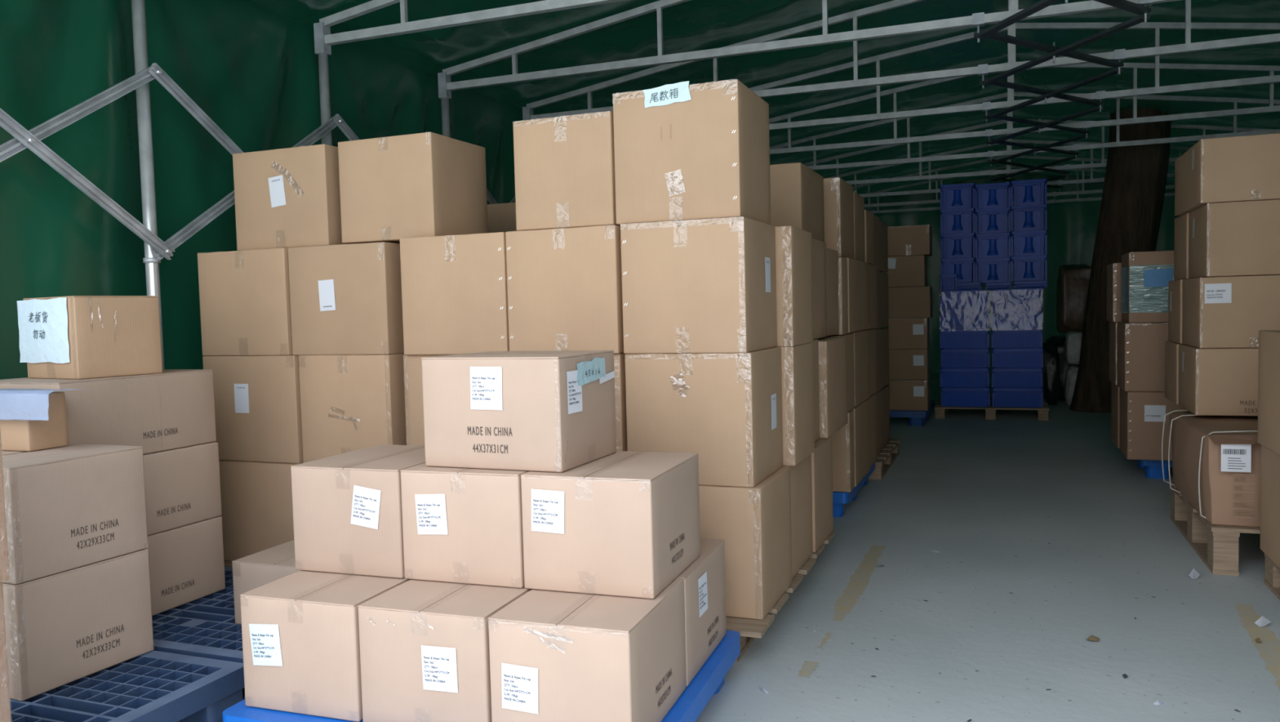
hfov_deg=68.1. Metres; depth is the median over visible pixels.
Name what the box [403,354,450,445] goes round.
carton
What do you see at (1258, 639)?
paper scrap
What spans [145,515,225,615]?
carton
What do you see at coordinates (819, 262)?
carton
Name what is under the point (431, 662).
print
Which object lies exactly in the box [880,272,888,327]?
carton
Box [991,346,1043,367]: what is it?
crate
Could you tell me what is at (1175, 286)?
carton
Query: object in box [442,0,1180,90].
roof truss
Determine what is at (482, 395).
print
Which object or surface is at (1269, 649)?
floor marking
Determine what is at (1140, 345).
carton
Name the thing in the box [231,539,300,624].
carton
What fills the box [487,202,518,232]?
carton
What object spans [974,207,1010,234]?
crate
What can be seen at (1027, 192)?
crate
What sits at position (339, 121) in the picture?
brace
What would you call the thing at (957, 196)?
crate
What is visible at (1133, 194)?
wooden board
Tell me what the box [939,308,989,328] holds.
crate
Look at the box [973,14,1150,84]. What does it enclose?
brace
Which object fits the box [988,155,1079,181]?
brace
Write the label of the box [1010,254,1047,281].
crate
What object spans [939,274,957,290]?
crate
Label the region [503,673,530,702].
print
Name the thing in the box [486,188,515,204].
brace
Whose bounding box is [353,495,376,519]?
print
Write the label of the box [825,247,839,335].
carton
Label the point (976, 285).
crate
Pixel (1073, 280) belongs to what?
bale
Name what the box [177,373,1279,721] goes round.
floor
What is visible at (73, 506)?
carton
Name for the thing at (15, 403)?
plastic sheet
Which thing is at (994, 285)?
crate
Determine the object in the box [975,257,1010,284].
crate
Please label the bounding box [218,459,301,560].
carton
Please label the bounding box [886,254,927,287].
carton
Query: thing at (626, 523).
carton
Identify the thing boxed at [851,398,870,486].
carton
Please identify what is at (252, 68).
wall
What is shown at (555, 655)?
carton
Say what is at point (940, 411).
wooden pallet
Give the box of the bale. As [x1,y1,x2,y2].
[1056,263,1091,333]
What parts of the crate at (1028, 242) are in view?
grip panel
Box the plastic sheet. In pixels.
[0,388,87,420]
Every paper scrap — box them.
[758,686,768,693]
[1153,700,1163,704]
[1187,568,1199,579]
[1253,615,1271,626]
[1254,637,1262,642]
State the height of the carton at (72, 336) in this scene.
0.282 m
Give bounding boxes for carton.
[0,368,216,453]
[0,391,67,451]
[0,431,9,582]
[0,582,11,721]
[1,443,147,584]
[1,447,54,455]
[2,548,153,700]
[17,295,162,378]
[142,441,222,535]
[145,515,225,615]
[197,248,293,355]
[202,355,302,463]
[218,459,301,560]
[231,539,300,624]
[232,143,351,250]
[240,569,410,721]
[288,241,404,355]
[290,444,425,577]
[298,352,406,462]
[337,132,488,244]
[358,578,532,721]
[400,231,509,355]
[400,462,528,587]
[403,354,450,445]
[421,350,616,471]
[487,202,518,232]
[488,577,686,721]
[505,225,623,353]
[512,111,620,231]
[520,450,700,598]
[613,79,770,224]
[613,352,627,451]
[620,216,777,353]
[624,346,782,487]
[675,537,726,685]
[698,466,791,619]
[769,162,824,241]
[774,225,813,346]
[776,342,814,466]
[782,453,813,578]
[811,238,826,338]
[811,435,833,551]
[812,338,819,441]
[817,336,848,438]
[823,177,853,258]
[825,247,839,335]
[826,333,854,411]
[831,409,854,492]
[835,257,848,334]
[846,257,869,332]
[848,328,869,406]
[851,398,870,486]
[853,191,865,262]
[864,209,874,264]
[868,263,877,328]
[868,328,876,395]
[868,393,876,466]
[873,214,879,270]
[879,220,888,272]
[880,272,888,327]
[880,327,888,387]
[880,385,889,448]
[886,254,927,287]
[887,224,932,256]
[888,286,933,318]
[888,317,929,349]
[888,346,929,379]
[888,377,930,410]
[1106,262,1121,321]
[1109,320,1117,385]
[1111,382,1119,448]
[1117,321,1169,391]
[1120,250,1173,322]
[1120,387,1189,460]
[1161,409,1261,527]
[1164,341,1184,404]
[1168,279,1182,343]
[1173,212,1189,279]
[1174,133,1279,215]
[1178,344,1258,415]
[1182,275,1279,347]
[1188,199,1279,278]
[1257,329,1279,454]
[1260,444,1279,567]
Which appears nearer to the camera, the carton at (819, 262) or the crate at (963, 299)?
the carton at (819, 262)
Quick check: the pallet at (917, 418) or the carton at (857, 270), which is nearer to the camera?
the carton at (857, 270)
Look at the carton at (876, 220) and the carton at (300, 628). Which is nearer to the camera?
the carton at (300, 628)
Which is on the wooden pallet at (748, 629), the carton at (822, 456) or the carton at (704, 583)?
the carton at (822, 456)
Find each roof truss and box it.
[319,0,626,45]
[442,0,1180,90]
[526,0,1279,119]
[749,22,1279,130]
[768,62,1279,154]
[769,92,1279,170]
[802,119,1275,184]
[826,139,1191,197]
[853,155,1174,207]
[865,164,1174,213]
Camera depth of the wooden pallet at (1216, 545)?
4.14 m
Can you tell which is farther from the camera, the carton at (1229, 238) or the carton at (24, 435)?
the carton at (1229, 238)
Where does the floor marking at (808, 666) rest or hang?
on the floor
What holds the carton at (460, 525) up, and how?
on the carton at (424, 651)
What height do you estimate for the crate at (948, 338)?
0.197 m
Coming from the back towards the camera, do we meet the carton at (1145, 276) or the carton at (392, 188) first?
the carton at (1145, 276)
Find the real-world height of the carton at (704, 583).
0.310 m
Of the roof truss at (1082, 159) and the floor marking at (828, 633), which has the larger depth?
the roof truss at (1082, 159)
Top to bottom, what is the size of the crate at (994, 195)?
0.250 m
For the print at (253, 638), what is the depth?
2.54 m
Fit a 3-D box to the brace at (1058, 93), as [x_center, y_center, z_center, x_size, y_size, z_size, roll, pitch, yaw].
[2.812,-1.843,6.560,0.836,0.115,1.270,0,3,21]
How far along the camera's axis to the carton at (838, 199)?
5.21 m
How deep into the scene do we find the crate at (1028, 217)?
9.48 m
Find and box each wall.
[0,0,535,379]
[864,172,1180,373]
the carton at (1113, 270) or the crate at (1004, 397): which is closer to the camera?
the carton at (1113, 270)
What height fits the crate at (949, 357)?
0.197 m
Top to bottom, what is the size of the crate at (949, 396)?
0.197 m
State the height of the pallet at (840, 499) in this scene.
0.150 m
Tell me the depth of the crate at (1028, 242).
9.49 m
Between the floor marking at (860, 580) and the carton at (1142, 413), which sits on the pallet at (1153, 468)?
the carton at (1142, 413)
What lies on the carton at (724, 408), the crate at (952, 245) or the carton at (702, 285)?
the carton at (702, 285)
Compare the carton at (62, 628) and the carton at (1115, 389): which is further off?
the carton at (1115, 389)
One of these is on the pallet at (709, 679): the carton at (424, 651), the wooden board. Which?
the carton at (424, 651)
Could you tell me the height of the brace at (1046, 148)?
0.115 m
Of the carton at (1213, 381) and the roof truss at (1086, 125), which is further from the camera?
the roof truss at (1086, 125)
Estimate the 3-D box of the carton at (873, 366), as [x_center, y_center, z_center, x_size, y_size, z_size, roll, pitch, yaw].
[1.309,0.008,6.254,0.448,0.430,0.418,0,3,22]
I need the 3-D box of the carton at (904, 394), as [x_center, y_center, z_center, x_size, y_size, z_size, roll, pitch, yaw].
[2.675,0.324,9.376,0.370,0.298,0.360,0,3,21]
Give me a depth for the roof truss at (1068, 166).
11.05 m
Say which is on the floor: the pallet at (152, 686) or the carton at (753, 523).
the pallet at (152, 686)
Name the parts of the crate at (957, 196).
grip panel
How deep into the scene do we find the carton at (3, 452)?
2.94 m
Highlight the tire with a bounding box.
[1042,342,1060,404]
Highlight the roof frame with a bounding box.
[245,0,1279,200]
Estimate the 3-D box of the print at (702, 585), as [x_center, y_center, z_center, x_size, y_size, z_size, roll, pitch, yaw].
[0.184,0.683,2.761,0.001,0.064,0.072,0,3,19]
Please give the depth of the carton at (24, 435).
2.96 m
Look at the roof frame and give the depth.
7.19 m
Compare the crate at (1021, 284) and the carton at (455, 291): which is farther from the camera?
the crate at (1021, 284)
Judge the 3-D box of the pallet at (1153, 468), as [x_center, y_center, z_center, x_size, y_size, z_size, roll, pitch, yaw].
[3.995,0.672,6.512,1.100,0.150,1.000,0,3,21]
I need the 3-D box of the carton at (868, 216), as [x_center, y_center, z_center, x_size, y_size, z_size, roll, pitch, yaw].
[1.295,-0.805,6.267,0.459,0.338,0.348,0,3,22]
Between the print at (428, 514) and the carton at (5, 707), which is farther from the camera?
the print at (428, 514)
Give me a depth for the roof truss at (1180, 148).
12.48 m
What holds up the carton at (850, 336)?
on the carton at (842, 440)
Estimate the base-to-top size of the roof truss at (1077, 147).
0.720 m
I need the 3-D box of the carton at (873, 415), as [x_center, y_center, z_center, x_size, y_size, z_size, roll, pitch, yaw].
[1.312,0.453,6.255,0.448,0.448,0.408,0,3,22]
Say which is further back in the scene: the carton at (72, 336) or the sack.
the sack
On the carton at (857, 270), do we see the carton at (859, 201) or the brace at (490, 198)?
the carton at (859, 201)
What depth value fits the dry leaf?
3.31 m
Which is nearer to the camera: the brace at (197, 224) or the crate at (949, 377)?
the brace at (197, 224)
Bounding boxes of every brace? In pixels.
[0,66,175,259]
[148,62,337,259]
[333,113,359,140]
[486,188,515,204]
[973,0,1151,39]
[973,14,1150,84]
[979,68,1123,119]
[983,106,1103,144]
[986,133,1089,164]
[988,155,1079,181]
[991,174,1069,188]
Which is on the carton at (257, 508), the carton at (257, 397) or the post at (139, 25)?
the carton at (257, 397)
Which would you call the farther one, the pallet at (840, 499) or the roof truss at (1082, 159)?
the roof truss at (1082, 159)
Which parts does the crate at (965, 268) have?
grip panel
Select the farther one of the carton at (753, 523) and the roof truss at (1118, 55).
the roof truss at (1118, 55)
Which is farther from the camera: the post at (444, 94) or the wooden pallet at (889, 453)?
the wooden pallet at (889, 453)
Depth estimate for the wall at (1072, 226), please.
15.26 m
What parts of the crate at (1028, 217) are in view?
grip panel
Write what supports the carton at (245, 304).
on the carton at (257, 397)
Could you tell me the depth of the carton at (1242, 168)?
4.54 m
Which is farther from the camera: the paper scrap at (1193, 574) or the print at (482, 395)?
the paper scrap at (1193, 574)
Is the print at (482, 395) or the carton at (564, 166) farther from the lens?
the carton at (564, 166)
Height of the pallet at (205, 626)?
0.150 m
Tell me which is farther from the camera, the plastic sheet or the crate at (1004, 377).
the crate at (1004, 377)
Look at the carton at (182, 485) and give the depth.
3.50 m
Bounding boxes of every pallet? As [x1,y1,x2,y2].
[9,649,244,721]
[151,565,244,699]
[222,630,740,721]
[223,560,232,566]
[725,530,835,662]
[832,462,875,516]
[867,437,901,479]
[889,400,935,426]
[933,397,1048,420]
[1135,459,1172,478]
[1170,480,1260,575]
[1263,553,1279,599]
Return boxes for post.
[130,0,164,368]
[313,22,332,145]
[437,71,451,137]
[522,106,533,119]
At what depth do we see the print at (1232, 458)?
4.01 m
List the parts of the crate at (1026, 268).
grip panel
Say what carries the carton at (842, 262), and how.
on the carton at (850, 336)
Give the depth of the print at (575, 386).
2.59 m
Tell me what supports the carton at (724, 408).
on the carton at (753, 523)
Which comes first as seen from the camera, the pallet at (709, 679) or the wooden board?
the pallet at (709, 679)
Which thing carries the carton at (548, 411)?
on the carton at (460, 525)
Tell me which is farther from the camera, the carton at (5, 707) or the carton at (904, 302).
the carton at (904, 302)
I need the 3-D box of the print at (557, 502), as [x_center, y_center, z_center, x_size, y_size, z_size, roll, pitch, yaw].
[-0.249,0.398,2.494,0.074,0.065,0.002,0,3,19]
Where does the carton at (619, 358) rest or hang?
on the carton
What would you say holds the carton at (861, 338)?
on the carton at (861, 411)
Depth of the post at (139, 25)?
4.04 m
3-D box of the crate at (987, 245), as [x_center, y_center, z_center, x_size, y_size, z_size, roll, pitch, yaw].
[3.675,-1.188,9.849,0.336,0.250,0.512,0,3,21]
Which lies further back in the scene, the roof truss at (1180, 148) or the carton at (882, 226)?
the roof truss at (1180, 148)
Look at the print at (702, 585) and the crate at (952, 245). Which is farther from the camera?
the crate at (952, 245)
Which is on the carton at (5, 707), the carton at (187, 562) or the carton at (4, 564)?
the carton at (4, 564)
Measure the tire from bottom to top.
0.711 m
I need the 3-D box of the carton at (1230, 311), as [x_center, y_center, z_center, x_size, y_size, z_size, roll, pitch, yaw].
[3.036,-0.251,4.766,0.470,0.346,0.501,0,3,21]
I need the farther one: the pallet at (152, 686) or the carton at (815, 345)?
the carton at (815, 345)
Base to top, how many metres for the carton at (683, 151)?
0.465 m
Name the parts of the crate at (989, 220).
grip panel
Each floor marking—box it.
[797,660,820,677]
[817,631,831,648]
[832,544,884,621]
[1234,603,1279,689]
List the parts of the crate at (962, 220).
grip panel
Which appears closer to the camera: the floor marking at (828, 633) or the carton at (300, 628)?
the carton at (300, 628)
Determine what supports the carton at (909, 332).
on the carton at (904, 363)
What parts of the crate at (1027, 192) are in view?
grip panel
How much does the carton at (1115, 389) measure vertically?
0.438 m
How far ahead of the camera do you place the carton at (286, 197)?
3.96 m
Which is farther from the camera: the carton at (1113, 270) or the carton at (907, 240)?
the carton at (907, 240)
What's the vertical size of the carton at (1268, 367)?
0.463 m
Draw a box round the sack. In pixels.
[1044,335,1079,400]
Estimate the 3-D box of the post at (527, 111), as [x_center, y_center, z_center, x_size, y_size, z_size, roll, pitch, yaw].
[-0.831,-0.570,7.381,0.140,2.780,0.140,0,3,21]
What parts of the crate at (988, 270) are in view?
grip panel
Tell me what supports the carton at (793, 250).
on the carton at (797, 361)
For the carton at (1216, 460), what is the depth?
4.10 m
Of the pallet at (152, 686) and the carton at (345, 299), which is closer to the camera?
the pallet at (152, 686)
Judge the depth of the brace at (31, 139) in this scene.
3.68 m
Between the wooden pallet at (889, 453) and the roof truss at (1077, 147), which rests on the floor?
the wooden pallet at (889, 453)
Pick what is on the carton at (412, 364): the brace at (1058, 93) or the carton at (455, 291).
the carton at (455, 291)
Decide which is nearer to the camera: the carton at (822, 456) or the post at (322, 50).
the carton at (822, 456)
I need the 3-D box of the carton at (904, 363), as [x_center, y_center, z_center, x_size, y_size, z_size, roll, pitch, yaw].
[2.667,0.025,9.360,0.370,0.298,0.360,0,3,21]
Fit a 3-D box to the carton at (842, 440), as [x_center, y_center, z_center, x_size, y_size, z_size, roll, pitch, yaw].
[0.992,0.506,5.424,0.450,0.448,0.163,0,3,22]
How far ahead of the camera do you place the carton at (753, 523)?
3.21 m
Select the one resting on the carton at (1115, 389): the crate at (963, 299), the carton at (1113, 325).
the carton at (1113, 325)
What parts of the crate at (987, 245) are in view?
grip panel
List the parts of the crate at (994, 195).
grip panel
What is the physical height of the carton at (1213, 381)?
0.328 m
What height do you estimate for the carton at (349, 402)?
0.454 m
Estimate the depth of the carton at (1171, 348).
5.26 m
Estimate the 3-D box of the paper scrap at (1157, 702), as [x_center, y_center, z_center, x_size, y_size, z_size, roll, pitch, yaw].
[1.528,1.004,2.788,0.041,0.011,0.015,-3,4,-28]
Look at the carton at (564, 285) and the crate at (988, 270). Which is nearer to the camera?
the carton at (564, 285)
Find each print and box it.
[251,633,274,657]
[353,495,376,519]
[417,503,440,526]
[423,655,448,682]
[471,376,494,399]
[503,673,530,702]
[533,498,558,524]
[568,380,581,404]
[699,582,706,608]
[1222,448,1245,468]
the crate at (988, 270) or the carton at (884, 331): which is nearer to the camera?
the carton at (884, 331)
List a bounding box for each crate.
[939,182,975,209]
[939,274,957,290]
[939,289,989,310]
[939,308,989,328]
[939,328,989,348]
[939,365,989,386]
[940,207,975,234]
[940,232,975,258]
[940,257,975,282]
[940,346,990,368]
[940,384,990,406]
[941,281,982,290]
[974,182,1010,208]
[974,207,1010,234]
[975,232,1010,258]
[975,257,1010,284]
[985,282,1011,289]
[991,288,1043,308]
[991,307,1042,328]
[991,327,1042,347]
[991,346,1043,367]
[991,367,1042,387]
[991,385,1043,407]
[1010,178,1047,206]
[1010,204,1047,231]
[1010,229,1047,256]
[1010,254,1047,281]
[1013,280,1047,288]
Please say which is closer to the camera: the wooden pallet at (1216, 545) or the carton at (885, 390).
the wooden pallet at (1216, 545)
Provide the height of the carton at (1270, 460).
0.435 m
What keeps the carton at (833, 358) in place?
on the carton at (822, 456)
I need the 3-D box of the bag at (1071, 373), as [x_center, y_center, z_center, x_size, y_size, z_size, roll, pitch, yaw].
[4.942,0.272,10.726,0.241,0.444,0.299,0,3,21]
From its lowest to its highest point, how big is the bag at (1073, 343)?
0.375 m
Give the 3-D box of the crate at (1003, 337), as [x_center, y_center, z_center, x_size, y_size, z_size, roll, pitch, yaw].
[3.836,-0.236,9.640,0.478,0.197,0.360,0,3,21]
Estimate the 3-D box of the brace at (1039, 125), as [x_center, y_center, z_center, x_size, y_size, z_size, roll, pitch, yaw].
[3.260,-1.917,7.720,0.836,0.115,1.279,0,3,21]
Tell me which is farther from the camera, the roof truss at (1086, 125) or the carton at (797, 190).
the roof truss at (1086, 125)
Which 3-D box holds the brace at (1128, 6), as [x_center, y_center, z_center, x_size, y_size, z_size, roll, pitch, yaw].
[1.955,-1.700,4.337,0.836,0.115,1.225,0,3,21]
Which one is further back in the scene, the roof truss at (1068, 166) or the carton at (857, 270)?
the roof truss at (1068, 166)
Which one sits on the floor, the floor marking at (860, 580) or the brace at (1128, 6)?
the floor marking at (860, 580)
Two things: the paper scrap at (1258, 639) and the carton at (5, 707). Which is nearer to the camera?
the carton at (5, 707)
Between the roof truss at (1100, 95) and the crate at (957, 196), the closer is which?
the roof truss at (1100, 95)
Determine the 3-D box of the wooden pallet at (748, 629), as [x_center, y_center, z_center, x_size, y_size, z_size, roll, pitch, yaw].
[0.088,0.912,3.970,1.218,0.144,1.460,0,3,21]
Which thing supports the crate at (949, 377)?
on the crate at (949, 396)
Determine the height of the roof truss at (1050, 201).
0.720 m
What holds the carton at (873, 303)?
on the carton at (873, 366)
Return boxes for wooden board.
[1069,106,1171,413]
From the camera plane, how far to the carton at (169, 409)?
3.34 m
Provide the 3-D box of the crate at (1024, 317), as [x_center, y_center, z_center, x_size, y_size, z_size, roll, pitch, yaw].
[3.831,-0.435,9.629,0.478,0.197,0.360,0,3,21]
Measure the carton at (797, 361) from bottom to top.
0.454 m
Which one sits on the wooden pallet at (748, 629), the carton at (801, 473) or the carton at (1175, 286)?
the carton at (801, 473)
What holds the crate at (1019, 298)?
on the crate at (1024, 317)
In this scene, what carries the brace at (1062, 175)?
attached to the roof truss at (1068, 166)
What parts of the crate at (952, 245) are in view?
grip panel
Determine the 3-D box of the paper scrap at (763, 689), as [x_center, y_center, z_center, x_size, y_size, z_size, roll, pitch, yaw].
[0.385,1.025,2.954,0.010,0.011,0.060,-3,4,-28]
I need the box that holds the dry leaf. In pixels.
[1085,634,1099,640]
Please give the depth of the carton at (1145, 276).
6.02 m
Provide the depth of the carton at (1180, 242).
5.21 m
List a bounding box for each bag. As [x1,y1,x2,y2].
[1064,330,1082,364]
[1064,364,1078,404]
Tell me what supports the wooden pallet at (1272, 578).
on the floor
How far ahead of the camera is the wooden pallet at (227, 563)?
4.11 m
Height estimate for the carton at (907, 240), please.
0.285 m
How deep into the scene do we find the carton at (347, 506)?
2.72 m
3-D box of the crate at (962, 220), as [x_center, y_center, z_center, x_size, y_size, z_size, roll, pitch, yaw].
[3.344,-1.452,9.938,0.336,0.250,0.512,0,3,21]
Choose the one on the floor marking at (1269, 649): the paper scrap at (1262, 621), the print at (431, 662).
the paper scrap at (1262, 621)
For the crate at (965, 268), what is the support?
on the crate at (976, 285)
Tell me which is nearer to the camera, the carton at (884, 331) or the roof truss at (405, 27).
the roof truss at (405, 27)

